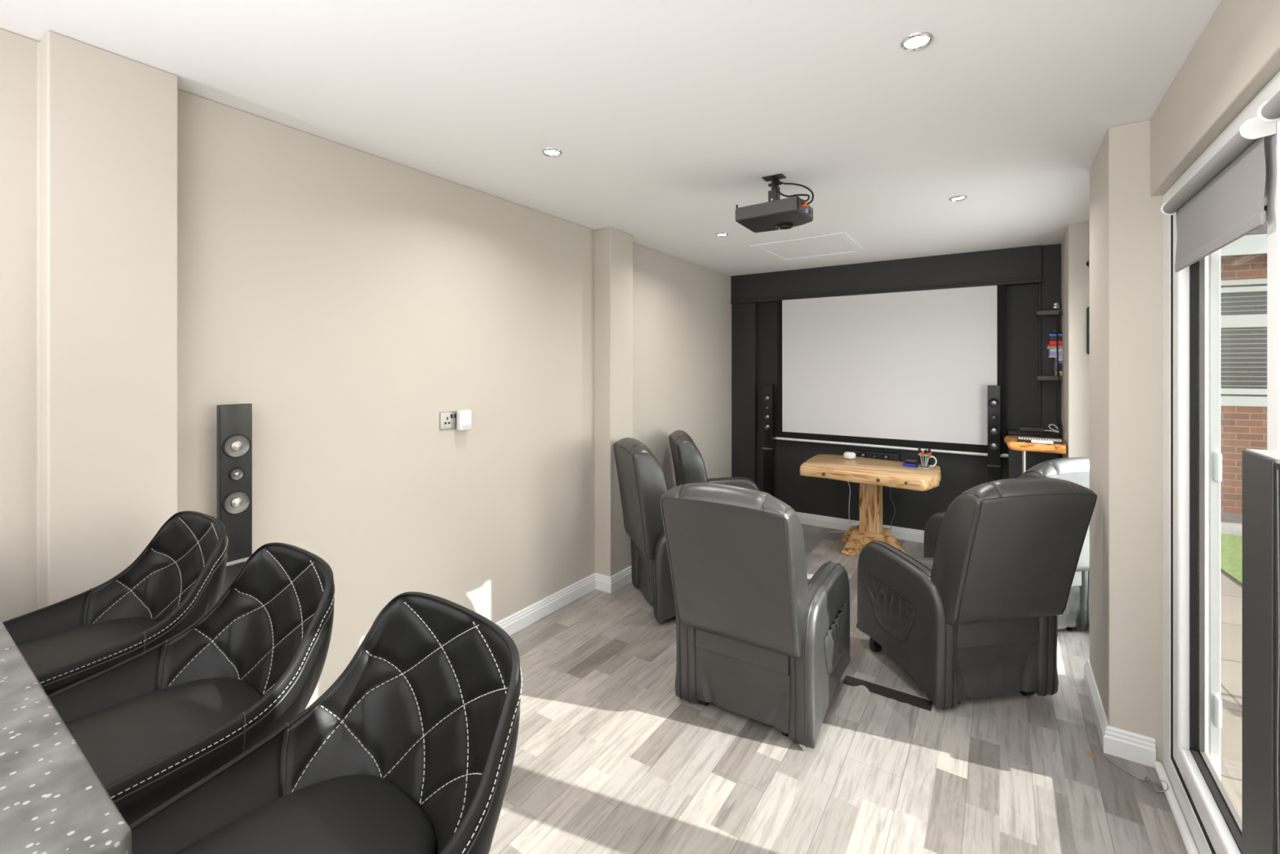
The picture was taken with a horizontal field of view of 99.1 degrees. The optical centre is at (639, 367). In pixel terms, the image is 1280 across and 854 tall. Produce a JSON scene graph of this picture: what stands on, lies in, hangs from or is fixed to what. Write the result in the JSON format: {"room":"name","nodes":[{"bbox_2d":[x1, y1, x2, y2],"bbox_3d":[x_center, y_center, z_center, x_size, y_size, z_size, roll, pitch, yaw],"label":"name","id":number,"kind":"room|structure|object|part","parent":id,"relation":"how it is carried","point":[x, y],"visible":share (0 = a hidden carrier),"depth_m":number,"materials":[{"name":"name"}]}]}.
{"room":"home theater","nodes":[
{"label":"home theater","id":0,"kind":"room"},
{"bbox_2d":[0,619,131,853],"bbox_3d":[-1.345,0.950,0.522,1.490,1.050,0.985,0,0,34],"label":"countertop","id":1,"kind":"structure","parent":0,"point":[53,801],"depth_m":0.56,"materials":[{"name":"grey stone"}]},
{"bbox_2d":[0,28,731,708],"bbox_3d":[-1.329,0.275,2.200,0.355,2.400,8.400,0,0,34],"label":"wall","id":2,"kind":"structure","parent":0,"point":[170,255],"depth_m":2.17,"materials":[{"name":"beige paint"}]},
{"bbox_2d":[440,410,457,430],"bbox_3d":[-0.928,0.259,2.704,0.012,0.086,0.146,0,0,34],"label":"wall socket","id":3,"kind":"object","parent":2,"relation":"attached to","point":[447,419],"visible":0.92,"depth_m":2.68,"materials":[{"name":"white plastic"}]},
{"bbox_2d":[456,409,471,431],"bbox_3d":[-0.880,0.262,2.730,0.043,0.102,0.072,0,0,34],"label":"plug","id":4,"kind":"object","parent":3,"relation":"attached to","point":[464,417],"visible":1,"depth_m":2.71,"materials":[{"name":"white plastic"}]},
{"bbox_2d":[495,565,631,635],"bbox_3d":[-0.234,1.425,3.633,0.149,0.100,4.530,0,0,34],"label":"baseboard","id":5,"kind":"structure","parent":2,"relation":"attached to","point":[534,612],"depth_m":3.37,"materials":[{"name":"white paint"}]},
{"bbox_2d":[730,275,1041,303],"bbox_3d":[1.968,-0.666,4.800,2.529,0.047,0.012,0,0,34],"label":"trim","id":6,"kind":"structure","parent":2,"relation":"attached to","point":[1037,277],"depth_m":4.65,"materials":[{"name":"grey paint"}]},
{"bbox_2d":[0,0,1222,276],"bbox_3d":[-0.240,-1.000,1.448,3.200,0.150,8.550,0,0,34],"label":"ceiling","id":7,"kind":"structure","parent":0,"point":[664,117],"depth_m":1.86,"materials":[{"name":"white paint"}]},
{"bbox_2d":[542,147,561,156],"bbox_3d":[-0.377,-0.921,2.337,0.084,0.008,0.084,0,0,34],"label":"recessed light","id":8,"kind":"object","parent":7,"relation":"in","point":[550,152],"visible":1,"depth_m":2.33,"materials":[{"name":"silver metal"}]},
{"bbox_2d":[715,232,728,236],"bbox_3d":[0.568,-0.921,3.781,0.084,0.008,0.084,0,0,34],"label":"recessed light","id":9,"kind":"object","parent":7,"relation":"in","point":[721,234],"visible":1,"depth_m":3.77,"materials":[{"name":"silver metal"}]},
{"bbox_2d":[735,173,813,232],"bbox_3d":[0.682,-0.812,2.654,0.378,0.226,0.308,0,0,34],"label":"projector","id":10,"kind":"object","parent":7,"relation":"hanging from","point":[775,214],"visible":1,"depth_m":2.60,"materials":[{"name":"black plastic"}]},
{"bbox_3d":[0.651,-0.923,2.650,0.102,0.002,0.072,0,0,34],"label":"ceiling plate","id":11,"kind":"part","parent":10,"relation":"part of","materials":[{"name":"grey metal"}]},
{"bbox_3d":[0.770,-0.744,2.549,0.012,0.048,0.190,0,0,34],"label":"port panel","id":12,"kind":"part","parent":10,"relation":"part of","materials":[{"name":"grey plastic"}]},
{"bbox_2d":[749,231,866,261],"bbox_3d":[1.300,-0.919,4.198,0.700,0.012,0.745,0,0,34],"label":"ceiling hatch","id":13,"kind":"object","parent":7,"relation":"attached to","point":[838,243],"visible":1,"depth_m":4.16,"materials":[{"name":"white paint"}]},
{"bbox_3d":[1.307,-0.923,4.194,0.581,0.004,0.610,0,0,35],"label":"hatch panel","id":14,"kind":"part","parent":13,"relation":"part of","materials":[{"name":"white paint"}]},
{"bbox_2d":[900,31,933,51],"bbox_3d":[0.783,-0.921,1.544,0.084,0.008,0.084,0,0,34],"label":"recessed light","id":15,"kind":"object","parent":7,"relation":"in","point":[917,41],"visible":1,"depth_m":1.54,"materials":[{"name":"silver metal"}]},
{"bbox_2d":[949,195,966,201],"bbox_3d":[1.731,-0.921,2.970,0.084,0.008,0.084,0,0,34],"label":"recessed light","id":16,"kind":"object","parent":7,"relation":"in","point":[955,198],"visible":1,"depth_m":2.97,"materials":[{"name":"silver metal"}]},
{"bbox_2d":[488,523,1187,853],"bbox_3d":[-0.240,1.535,1.448,3.200,0.120,8.550,0,0,34],"label":"floor","id":17,"kind":"structure","parent":0,"point":[608,759],"depth_m":2.03,"materials":[{"name":"grey laminate"}]},
{"bbox_2d":[2,511,227,695],"bbox_3d":[-1.389,0.946,1.306,0.473,1.059,0.604,0,0,38],"label":"bar stool","id":18,"kind":"object","parent":17,"relation":"on","point":[178,577],"visible":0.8,"depth_m":1.43,"materials":[{"name":"black leather"}]},
{"bbox_3d":[-1.397,0.703,1.282,0.336,0.074,0.440,0,0,34],"label":"seat","id":19,"kind":"part","parent":18,"relation":"part of","materials":[{"name":"black leather"}]},
{"bbox_2d":[48,542,335,825],"bbox_3d":[-0.942,0.946,1.017,0.473,1.059,0.604,0,0,40],"label":"bar stool","id":20,"kind":"object","parent":17,"relation":"on","point":[154,723],"visible":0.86,"depth_m":1.10,"materials":[{"name":"black leather"}]},
{"bbox_3d":[-0.950,0.703,0.993,0.336,0.074,0.440,0,0,36],"label":"seat","id":21,"kind":"part","parent":20,"relation":"part of","materials":[{"name":"black leather"}]},
{"bbox_2d":[216,403,252,598],"bbox_3d":[-1.380,0.801,1.874,0.130,1.349,0.180,0,0,34],"label":"tower speaker","id":22,"kind":"object","parent":17,"relation":"on","point":[233,421],"visible":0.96,"depth_m":1.88},
{"bbox_2d":[128,591,522,853],"bbox_3d":[-0.494,0.946,0.729,0.473,1.059,0.604,0,0,42],"label":"bar stool","id":23,"kind":"object","parent":17,"relation":"on","point":[411,749],"visible":0.99,"depth_m":0.88,"materials":[{"name":"black leather"}]},
{"bbox_3d":[-0.503,0.703,0.705,0.336,0.074,0.440,0,0,38],"label":"seat","id":24,"kind":"part","parent":23,"relation":"part of","materials":[{"name":"black leather"}]},
{"bbox_2d":[613,437,675,623],"bbox_3d":[0.264,0.957,3.462,0.781,1.034,0.653,0,0,-15],"label":"recliner armchair","id":25,"kind":"object","parent":17,"relation":"on","point":[642,479],"visible":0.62,"depth_m":3.14,"materials":[{"name":"grey leather"}]},
{"bbox_3d":[0.252,1.175,3.724,0.638,0.566,0.100,0,0,-15],"label":"arm","id":26,"kind":"part","parent":25,"relation":"part of","materials":[{"name":"grey leather"}]},
{"bbox_3d":[0.015,0.776,3.393,0.259,0.670,0.536,0,0,-15],"label":"backrest","id":27,"kind":"part","parent":25,"relation":"part of","materials":[{"name":"grey leather"}]},
{"bbox_3d":[0.388,1.175,3.232,0.638,0.566,0.100,0,0,-15],"label":"arm","id":28,"kind":"part","parent":25,"relation":"part of","materials":[{"name":"grey leather"}]},
{"bbox_2d":[668,430,771,495],"bbox_3d":[0.634,0.978,4.174,0.780,0.992,0.654,0,0,-3],"label":"recliner armchair","id":29,"kind":"object","parent":17,"relation":"on","point":[689,466],"visible":0.27,"depth_m":3.91,"materials":[{"name":"grey leather"}]},
{"bbox_3d":[0.376,0.796,4.158,0.257,0.628,0.536,0,0,-3],"label":"backrest","id":30,"kind":"part","parent":29,"relation":"part of","materials":[{"name":"grey leather"}]},
{"bbox_3d":[0.676,1.175,4.432,0.638,0.566,0.100,0,0,-3],"label":"arm","id":31,"kind":"part","parent":29,"relation":"part of","materials":[{"name":"grey leather"}]},
{"bbox_2d":[659,482,850,748],"bbox_3d":[0.527,0.965,2.425,0.652,1.018,0.842,0,0,34],"label":"recliner armchair","id":32,"kind":"object","parent":17,"relation":"on","point":[761,640],"visible":1,"depth_m":2.16,"materials":[{"name":"grey leather"}]},
{"bbox_3d":[0.363,1.175,2.640,0.100,0.566,0.638,0,0,34],"label":"arm","id":33,"kind":"part","parent":32,"relation":"part of","materials":[{"name":"grey leather"}]},
{"bbox_3d":[0.383,0.783,2.208,0.536,0.654,0.314,0,0,34],"label":"backrest","id":34,"kind":"part","parent":32,"relation":"part of","materials":[{"name":"grey leather"}]},
{"bbox_3d":[0.789,1.175,2.358,0.100,0.566,0.638,0,0,34],"label":"arm","id":35,"kind":"part","parent":32,"relation":"part of","materials":[{"name":"grey leather"}]},
{"bbox_2d":[763,383,773,496],"bbox_3d":[1.214,0.815,5.196,0.180,1.320,0.155,0,0,34],"label":"tower speaker","id":36,"kind":"object","parent":17,"relation":"on","point":[768,388],"visible":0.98,"depth_m":5.20},
{"bbox_2d":[829,481,850,532],"bbox_3d":[1.796,1.144,4.867,0.181,0.659,0.108,0,0,34],"label":"cable","id":37,"kind":"object","parent":17,"relation":"on","point":[847,482],"visible":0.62,"depth_m":4.80,"materials":[{"name":"white plastic"}]},
{"bbox_2d":[800,453,941,556],"bbox_3d":[1.809,1.120,4.290,0.988,0.710,0.835,0,0,34],"label":"table","id":38,"kind":"object","parent":17,"relation":"on","point":[871,474],"visible":0.97,"depth_m":4.26,"materials":[{"name":"brown wood"}]},
{"bbox_2d":[843,451,855,458],"bbox_3d":[1.764,0.737,4.590,0.098,0.054,0.098,0,0,34],"label":"smart speaker","id":39,"kind":"object","parent":38,"relation":"on","point":[848,455],"visible":1,"depth_m":4.55},
{"bbox_3d":[1.874,1.075,4.420,0.163,0.469,0.162,0,0,34],"label":"pedestal post","id":40,"kind":"part","parent":38,"relation":"part of","materials":[{"name":"brown wood"}]},
{"bbox_2d":[902,462,918,466],"bbox_3d":[2.107,0.753,4.248,0.100,0.020,0.070,0,0,42],"label":"case","id":41,"kind":"object","parent":38,"relation":"on","point":[904,464],"visible":0.88,"depth_m":4.22,"materials":[{"name":"blue plastic"}]},
{"bbox_2d":[904,459,917,463],"bbox_3d":[2.112,0.732,4.253,0.084,0.022,0.060,0,0,45],"label":"wallet","id":42,"kind":"object","parent":41,"relation":"on","point":[910,461],"visible":1,"depth_m":4.23,"materials":[{"name":"black leather"}]},
{"bbox_2d":[917,453,937,468],"bbox_3d":[2.185,0.713,4.148,0.129,0.102,0.084,0,0,34],"label":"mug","id":43,"kind":"object","parent":38,"relation":"on","point":[934,457],"visible":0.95,"depth_m":4.13,"materials":[{"name":"grey"}]},
{"bbox_2d":[918,447,922,466],"bbox_3d":[2.147,0.682,4.178,0.033,0.137,0.022,0,0,34],"label":"stick","id":44,"kind":"object","parent":43,"relation":"in","point":[919,448],"visible":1,"depth_m":4.17,"materials":[{"name":"white"}]},
{"bbox_2d":[924,448,927,464],"bbox_3d":[2.182,0.687,4.165,0.022,0.126,0.022,0,0,34],"label":"stick","id":45,"kind":"object","parent":43,"relation":"in","point":[925,450],"visible":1,"depth_m":4.16,"materials":[{"name":"white"}]},
{"bbox_3d":[2.218,0.710,4.126,0.050,0.086,0.011,0,0,34],"label":"handle","id":46,"kind":"part","parent":43,"relation":"part of","materials":[{"name":"grey ceramic"}]},
{"bbox_2d":[842,674,932,711],"bbox_3d":[1.121,1.474,2.482,0.368,0.001,0.094,0,0,34],"label":"trim","id":47,"kind":"structure","parent":17,"relation":"on","point":[914,700],"depth_m":2.47,"materials":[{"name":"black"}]},
{"bbox_2d":[889,487,895,530],"bbox_3d":[2.172,1.205,4.694,0.043,0.501,0.050,0,0,34],"label":"cable","id":48,"kind":"object","parent":17,"relation":"on","point":[891,487],"visible":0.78,"depth_m":4.70,"materials":[{"name":"grey plastic"}]},
{"bbox_2d":[856,477,1097,709],"bbox_3d":[1.528,0.963,2.587,0.654,1.022,0.843,0,0,-10],"label":"recliner armchair","id":49,"kind":"object","parent":17,"relation":"on","point":[977,618],"visible":1,"depth_m":2.32,"materials":[{"name":"grey leather"}]},
{"bbox_3d":[1.261,1.175,2.629,0.100,0.566,0.638,0,0,-10],"label":"arm","id":50,"kind":"part","parent":49,"relation":"part of","materials":[{"name":"grey leather"}]},
{"bbox_3d":[1.507,1.104,2.699,0.424,0.187,0.613,0,0,-10],"label":"seat","id":51,"kind":"part","parent":49,"relation":"part of","materials":[{"name":"grey leather"}]},
{"bbox_3d":[1.575,0.769,2.332,0.564,0.634,0.316,0,0,-10],"label":"backrest","id":52,"kind":"part","parent":49,"relation":"part of","materials":[{"name":"grey leather"}]},
{"bbox_3d":[1.762,1.175,2.722,0.100,0.566,0.638,0,0,-10],"label":"arm","id":53,"kind":"part","parent":49,"relation":"part of","materials":[{"name":"grey leather"}]},
{"bbox_2d":[987,385,1000,482],"bbox_3d":[2.715,0.805,4.184,0.110,1.340,0.155,0,0,34],"label":"tower speaker","id":54,"kind":"object","parent":17,"relation":"on","point":[993,391],"visible":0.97,"depth_m":4.19},
{"bbox_2d":[924,457,1089,631],"bbox_3d":[2.194,0.973,3.192,0.654,1.002,0.813,0,0,-13],"label":"recliner armchair","id":55,"kind":"object","parent":17,"relation":"on","point":[1076,615],"visible":0.18,"depth_m":3.01,"materials":[{"name":"grey leather"}]},
{"bbox_3d":[1.929,1.175,3.205,0.100,0.566,0.638,0,0,-13],"label":"arm","id":56,"kind":"part","parent":55,"relation":"part of","materials":[{"name":"grey leather"}]},
{"bbox_3d":[2.254,0.791,2.940,0.536,0.638,0.288,0,0,-13],"label":"backrest","id":57,"kind":"part","parent":55,"relation":"part of","materials":[{"name":"grey leather"}]},
{"bbox_3d":[2.425,1.175,3.324,0.100,0.566,0.638,0,0,-13],"label":"arm","id":58,"kind":"part","parent":55,"relation":"part of","materials":[{"name":"grey leather"}]},
{"bbox_2d":[1007,428,1060,478],"bbox_3d":[2.937,0.974,4.076,0.315,1.002,0.180,0,0,34],"label":"sideboard","id":59,"kind":"object","parent":17,"relation":"on","point":[1015,457],"visible":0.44,"depth_m":4.04,"materials":[{"name":"black"}]},
{"bbox_2d":[1019,426,1044,431],"bbox_3d":[2.930,0.458,4.080,0.146,0.030,0.100,0,0,34],"label":"media box","id":60,"kind":"object","parent":59,"relation":"on","point":[1032,428],"visible":1,"depth_m":4.05,"materials":[{"name":"grey plastic"}]},
{"bbox_2d":[1044,423,1058,432],"bbox_3d":[2.993,0.439,3.964,0.019,0.061,0.093,0,0,-43],"label":"cable","id":61,"kind":"object","parent":59,"relation":"on","point":[1050,424],"visible":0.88,"depth_m":3.96,"materials":[{"name":"white plastic"}]},
{"bbox_2d":[1004,435,1066,473],"bbox_3d":[2.746,0.989,3.807,0.343,0.972,0.452,0,0,34],"label":"side table","id":62,"kind":"object","parent":17,"relation":"on","point":[1011,442],"visible":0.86,"depth_m":3.67,"materials":[{"name":"brown wood"}]},
{"bbox_3d":[2.638,1.016,3.746,0.024,0.918,0.024,0,0,34],"label":"leg","id":63,"kind":"part","parent":62,"relation":"part of","materials":[{"name":"silver metal"}]},
{"bbox_2d":[1017,436,1063,444],"bbox_3d":[2.706,0.491,3.695,0.250,0.021,0.120,0,0,35],"label":"keyboard","id":64,"kind":"object","parent":62,"relation":"on","point":[1019,439],"visible":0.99,"depth_m":3.69,"materials":[{"name":"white plastic"}]},
{"bbox_2d":[1031,440,1053,444],"bbox_3d":[2.672,0.492,3.625,0.120,0.020,0.020,0,0,34],"label":"remote control","id":65,"kind":"object","parent":62,"relation":"on","point":[1032,441],"visible":1,"depth_m":3.62,"materials":[{"name":"white plastic"}]},
{"bbox_2d":[1057,420,1062,435],"bbox_3d":[2.974,0.424,3.860,0.025,0.101,0.087,0,0,34],"label":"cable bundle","id":66,"kind":"object","parent":62,"relation":"on","point":[1060,427],"visible":1,"depth_m":3.87,"materials":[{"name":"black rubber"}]},
{"bbox_2d":[1084,751,1094,758],"bbox_3d":[1.712,1.474,2.079,0.030,0.001,0.027,0,0,41],"label":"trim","id":67,"kind":"structure","parent":17,"relation":"on","point":[1092,755],"depth_m":2.08,"materials":[{"name":"brown"}]},
{"bbox_2d":[1102,754,1168,792],"bbox_3d":[1.773,1.451,1.968,0.037,0.043,0.209,0,0,-17],"label":"coil","id":68,"kind":"object","parent":17,"relation":"on","point":[1145,780],"visible":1,"depth_m":1.90,"materials":[{"name":"grey plastic"}]},
{"bbox_2d":[1242,448,1279,853],"bbox_3d":[0.870,0.793,0.659,0.170,1.364,0.111,0,0,34],"label":"cabinet","id":69,"kind":"object","parent":17,"relation":"on","point":[1260,468],"visible":1,"depth_m":0.70,"materials":[{"name":"grey"}]},
{"bbox_3d":[0.842,0.795,0.617,0.170,1.359,0.009,0,0,34],"label":"panel","id":70,"kind":"part","parent":69,"relation":"part of","materials":[{"name":"black metal"}]},
{"bbox_2d":[758,284,1038,448],"bbox_3d":[2.184,0.275,4.881,3.250,2.400,0.150,0,0,34],"label":"wall","id":71,"kind":"structure","parent":0,"point":[1021,300],"depth_m":4.29,"materials":[{"name":"grey paint"}]},
{"bbox_2d":[731,302,758,484],"bbox_3d":[1.055,0.415,5.485,0.250,2.120,0.090,0,0,34],"label":"wall panel","id":72,"kind":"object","parent":71,"relation":"attached to","point":[744,316],"depth_m":5.44,"materials":[{"name":"grey paint"}]},
{"bbox_2d":[795,511,924,542],"bbox_3d":[2.056,1.425,4.823,2.600,0.100,0.018,0,0,34],"label":"baseboard","id":73,"kind":"structure","parent":71,"relation":"attached to","point":[902,533],"depth_m":4.95,"materials":[{"name":"white paint"}]},
{"bbox_2d":[853,449,900,461],"bbox_3d":[2.067,0.781,4.775,0.374,0.092,0.084,0,0,34],"label":"speaker","id":74,"kind":"object","parent":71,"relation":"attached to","point":[894,456],"visible":0.94,"depth_m":4.74},
{"bbox_2d":[756,431,1008,530],"bbox_3d":[2.069,1.055,4.846,2.645,0.840,0.035,0,0,34],"label":"wall panel","id":75,"kind":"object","parent":71,"relation":"attached to","point":[960,473],"depth_m":4.91,"materials":[{"name":"grey paint"}]},
{"bbox_2d":[731,244,1041,303],"bbox_3d":[2.001,-0.785,4.849,2.529,0.280,0.105,0,0,34],"label":"wall panel","id":76,"kind":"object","parent":71,"relation":"attached to","point":[1024,261],"depth_m":4.65,"materials":[{"name":"grey paint"}]},
{"bbox_2d":[773,284,1008,457],"bbox_3d":[2.060,0.026,4.723,1.871,1.337,0.028,0,0,34],"label":"projection screen","id":77,"kind":"object","parent":71,"relation":"hanging from","point":[914,370],"visible":0.96,"depth_m":4.65,"materials":[{"name":"white fabric"}]},
{"bbox_2d":[1038,283,1041,426],"bbox_3d":[3.063,-0.005,4.179,0.018,1.280,0.050,0,0,34],"label":"trim","id":78,"kind":"structure","parent":71,"relation":"attached to","point":[1039,284],"depth_m":4.16,"materials":[{"name":"grey paint"}]},
{"bbox_2d":[1041,243,1061,457],"bbox_3d":[3.111,0.275,4.129,0.118,2.400,0.080,0,0,34],"label":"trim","id":79,"kind":"structure","parent":71,"relation":"attached to","point":[1051,254],"depth_m":4.10,"materials":[{"name":"grey paint"}]},
{"bbox_2d":[1061,0,1279,763],"bbox_3d":[1.001,0.275,0.656,0.256,2.400,8.400,0,0,34],"label":"wall","id":80,"kind":"structure","parent":0,"point":[1112,394],"depth_m":2.06,"materials":[{"name":"beige paint"}]},
{"bbox_2d":[1035,309,1062,316],"bbox_3d":[3.041,-0.404,4.055,0.152,0.034,0.179,0,0,34],"label":"floating shelf","id":81,"kind":"object","parent":80,"relation":"attached to","point":[1040,313],"visible":0.97,"depth_m":3.99,"materials":[{"name":"grey wood"}]},
{"bbox_2d":[1052,302,1059,310],"bbox_3d":[3.051,-0.451,4.000,0.048,0.058,0.048,0,0,34],"label":"ornament","id":82,"kind":"object","parent":81,"relation":"on","point":[1055,305],"visible":0.94,"depth_m":3.99,"materials":[{"name":"silver metal"}]},
{"bbox_2d":[1035,375,1062,380],"bbox_3d":[3.041,0.076,4.055,0.152,0.034,0.179,0,0,34],"label":"floating shelf","id":83,"kind":"object","parent":80,"relation":"attached to","point":[1037,377],"visible":0.97,"depth_m":3.98,"materials":[{"name":"grey wood"}]},
{"bbox_2d":[1053,357,1057,375],"bbox_3d":[3.065,-0.008,4.024,0.012,0.132,0.125,0,0,34],"label":"patterned box","id":84,"kind":"object","parent":83,"relation":"on","point":[1055,358],"visible":0.97,"depth_m":3.98,"materials":[{"name":"grey cardboard"}]},
{"bbox_3d":[3.085,0.048,4.011,0.023,0.020,0.125,0,0,34],"label":"case","id":85,"kind":"object","parent":83,"relation":"on","visible":0},
{"bbox_3d":[3.085,0.032,4.011,0.023,0.012,0.125,0,0,34],"label":"case","id":86,"kind":"object","parent":85,"relation":"on","visible":0},
{"bbox_3d":[3.083,0.012,4.012,0.028,0.028,0.125,0,0,34],"label":"case","id":87,"kind":"object","parent":86,"relation":"on","visible":0},
{"bbox_3d":[3.083,-0.016,4.012,0.028,0.027,0.125,0,0,34],"label":"case","id":88,"kind":"object","parent":87,"relation":"on","visible":0},
{"bbox_3d":[3.081,-0.040,4.013,0.032,0.019,0.125,0,0,34],"label":"case","id":89,"kind":"object","parent":88,"relation":"on","visible":0},
{"bbox_3d":[3.083,-0.062,4.012,0.028,0.023,0.125,0,0,34],"label":"case","id":90,"kind":"object","parent":89,"relation":"on","visible":0},
{"bbox_2d":[1048,355,1062,357],"bbox_3d":[3.064,-0.082,4.025,0.076,0.012,0.125,0,0,34],"label":"game box","id":91,"kind":"object","parent":90,"relation":"on","point":[1048,356],"visible":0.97,"depth_m":3.98,"materials":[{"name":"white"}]},
{"bbox_2d":[1048,351,1062,355],"bbox_3d":[3.065,-0.103,4.024,0.073,0.030,0.125,0,0,34],"label":"game box","id":92,"kind":"object","parent":91,"relation":"on","point":[1051,353],"visible":0.96,"depth_m":3.98,"materials":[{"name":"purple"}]},
{"bbox_2d":[1048,348,1062,351],"bbox_3d":[3.065,-0.128,4.024,0.073,0.018,0.125,0,0,34],"label":"game box","id":93,"kind":"object","parent":92,"relation":"on","point":[1059,349],"visible":0.96,"depth_m":3.97,"materials":[{"name":"white"}]},
{"bbox_2d":[1046,346,1062,349],"bbox_3d":[3.060,-0.147,4.028,0.086,0.020,0.125,0,0,34],"label":"game box","id":94,"kind":"object","parent":93,"relation":"on","point":[1047,347],"visible":0.89,"depth_m":3.98,"materials":[{"name":"white plastic"}]},
{"bbox_2d":[1046,344,1062,346],"bbox_3d":[3.060,-0.163,4.027,0.085,0.010,0.125,0,0,34],"label":"game box","id":95,"kind":"object","parent":94,"relation":"on","point":[1048,344],"visible":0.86,"depth_m":3.98,"materials":[{"name":"red plastic"}]},
{"bbox_2d":[1048,340,1062,344],"bbox_3d":[3.064,-0.182,4.025,0.075,0.028,0.125,0,0,34],"label":"game box","id":96,"kind":"object","parent":95,"relation":"on","point":[1060,342],"visible":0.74,"depth_m":3.98,"materials":[{"name":"red plastic"}]},
{"bbox_2d":[1048,336,1062,341],"bbox_3d":[3.064,-0.213,4.025,0.075,0.034,0.125,0,0,34],"label":"game box","id":97,"kind":"object","parent":96,"relation":"on","point":[1050,338],"visible":0.87,"depth_m":3.98,"materials":[{"name":"black plastic"}]},
{"bbox_2d":[1048,333,1062,337],"bbox_3d":[3.063,-0.239,4.025,0.077,0.016,0.125,0,0,34],"label":"game box","id":98,"kind":"object","parent":97,"relation":"on","point":[1049,335],"visible":0.88,"depth_m":3.98,"materials":[{"name":"blue plastic"}]},
{"bbox_2d":[1050,329,1060,333],"bbox_3d":[3.055,-0.265,4.010,0.062,0.034,0.078,0,0,34],"label":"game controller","id":99,"kind":"object","parent":98,"relation":"on","point":[1052,331],"visible":0.82,"depth_m":3.99,"materials":[{"name":"grey plastic"}]},
{"bbox_2d":[1056,311,1060,425],"bbox_3d":[3.019,0.030,3.934,0.026,0.882,0.039,0,0,34],"label":"cable","id":100,"kind":"object","parent":80,"relation":"attached to","point":[1059,311],"visible":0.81,"depth_m":3.94,"materials":[{"name":"black plastic"}]},
{"bbox_2d":[1086,306,1089,354],"bbox_3d":[2.841,-0.235,3.446,0.030,0.300,0.034,0,0,34],"label":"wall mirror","id":101,"kind":"object","parent":80,"relation":"attached to","point":[1087,308],"visible":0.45,"depth_m":3.44,"materials":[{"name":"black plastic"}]},
{"bbox_2d":[1084,659,1155,768],"bbox_3d":[2.002,1.425,2.297,0.148,0.100,0.596,0,0,34],"label":"baseboard","id":102,"kind":"structure","parent":80,"relation":"attached to","point":[1120,743],"depth_m":2.07,"materials":[{"name":"white paint"}]},
{"bbox_2d":[1153,71,1279,853],"bbox_3d":[1.373,0.419,1.106,0.132,2.111,2.121,0,0,34],"label":"door","id":103,"kind":"structure","parent":80,"relation":"in","point":[1207,821],"depth_m":1.81,"materials":[{"name":"white plastic"}]},
{"bbox_2d":[1160,116,1276,271],"bbox_3d":[1.565,-0.434,1.508,0.056,0.239,0.733,0,0,34],"label":"roller blind","id":104,"kind":"object","parent":80,"relation":"attached to","point":[1223,202],"visible":0.98,"depth_m":1.40,"materials":[{"name":"grey fabric"}]},
{"bbox_3d":[1.573,-0.331,1.501,0.009,0.032,0.720,0,0,34],"label":"rail","id":105,"kind":"part","parent":104,"relation":"part of","materials":[{"name":"grey fabric"}]},
{"bbox_2d":[1257,90,1279,122],"bbox_3d":[1.086,-0.522,0.784,0.056,0.064,0.818,0,0,34],"label":"roller blind","id":106,"kind":"object","parent":80,"relation":"attached to","point":[1268,111],"visible":1,"depth_m":1.11,"materials":[{"name":"grey fabric"}]},
{"label":"outside","id":107,"kind":"structure","parent":0,"visible":0},
{"bbox_2d":[1220,511,1242,535],"bbox_3d":[8.782,1.619,4.552,8.628,0.012,1.479,0,0,27],"label":"path","id":108,"kind":"structure","parent":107,"point":[1231,523],"depth_m":5.64,"materials":[{"name":"concrete"}]},
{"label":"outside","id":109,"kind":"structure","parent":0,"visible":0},
{"bbox_2d":[1220,569,1242,822],"bbox_3d":[4.996,1.700,-1.151,8.400,0.150,15.600,0,0,34],"label":"paving","id":110,"kind":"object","parent":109,"point":[1231,591],"depth_m":2.76,"materials":[{"name":"stone"}]},
{"bbox_2d":[1220,533,1242,585],"bbox_3d":[7.918,1.617,2.671,7.750,0.015,3.600,0,0,34],"label":"lawn","id":111,"kind":"structure","parent":110,"relation":"on","point":[1231,545],"depth_m":4.66,"materials":[{"name":"green plant"}]},
{"bbox_2d":[1220,220,1266,513],"bbox_3d":[6.601,-0.975,7.783,13.600,5.200,3.870,0,0,24],"label":"brick house","id":112,"kind":"structure","parent":110,"relation":"on","point":[1243,261],"depth_m":6.05,"materials":[{"name":"red brick"}]},
{"bbox_2d":[1220,295,1266,386],"bbox_3d":[5.309,-0.293,6.679,5.550,0.996,0.022,0,0,24],"label":"blind","id":113,"kind":"object","parent":112,"relation":"hanging from","point":[1243,350],"depth_m":6.07,"materials":[{"name":"grey plastic"}]},
{"bbox_3d":[5.343,-0.325,6.693,5.600,1.300,0.010,0,0,24],"label":"pane","id":114,"kind":"part","parent":112,"relation":"part of","materials":[{"name":"grey glass"}]}
]}

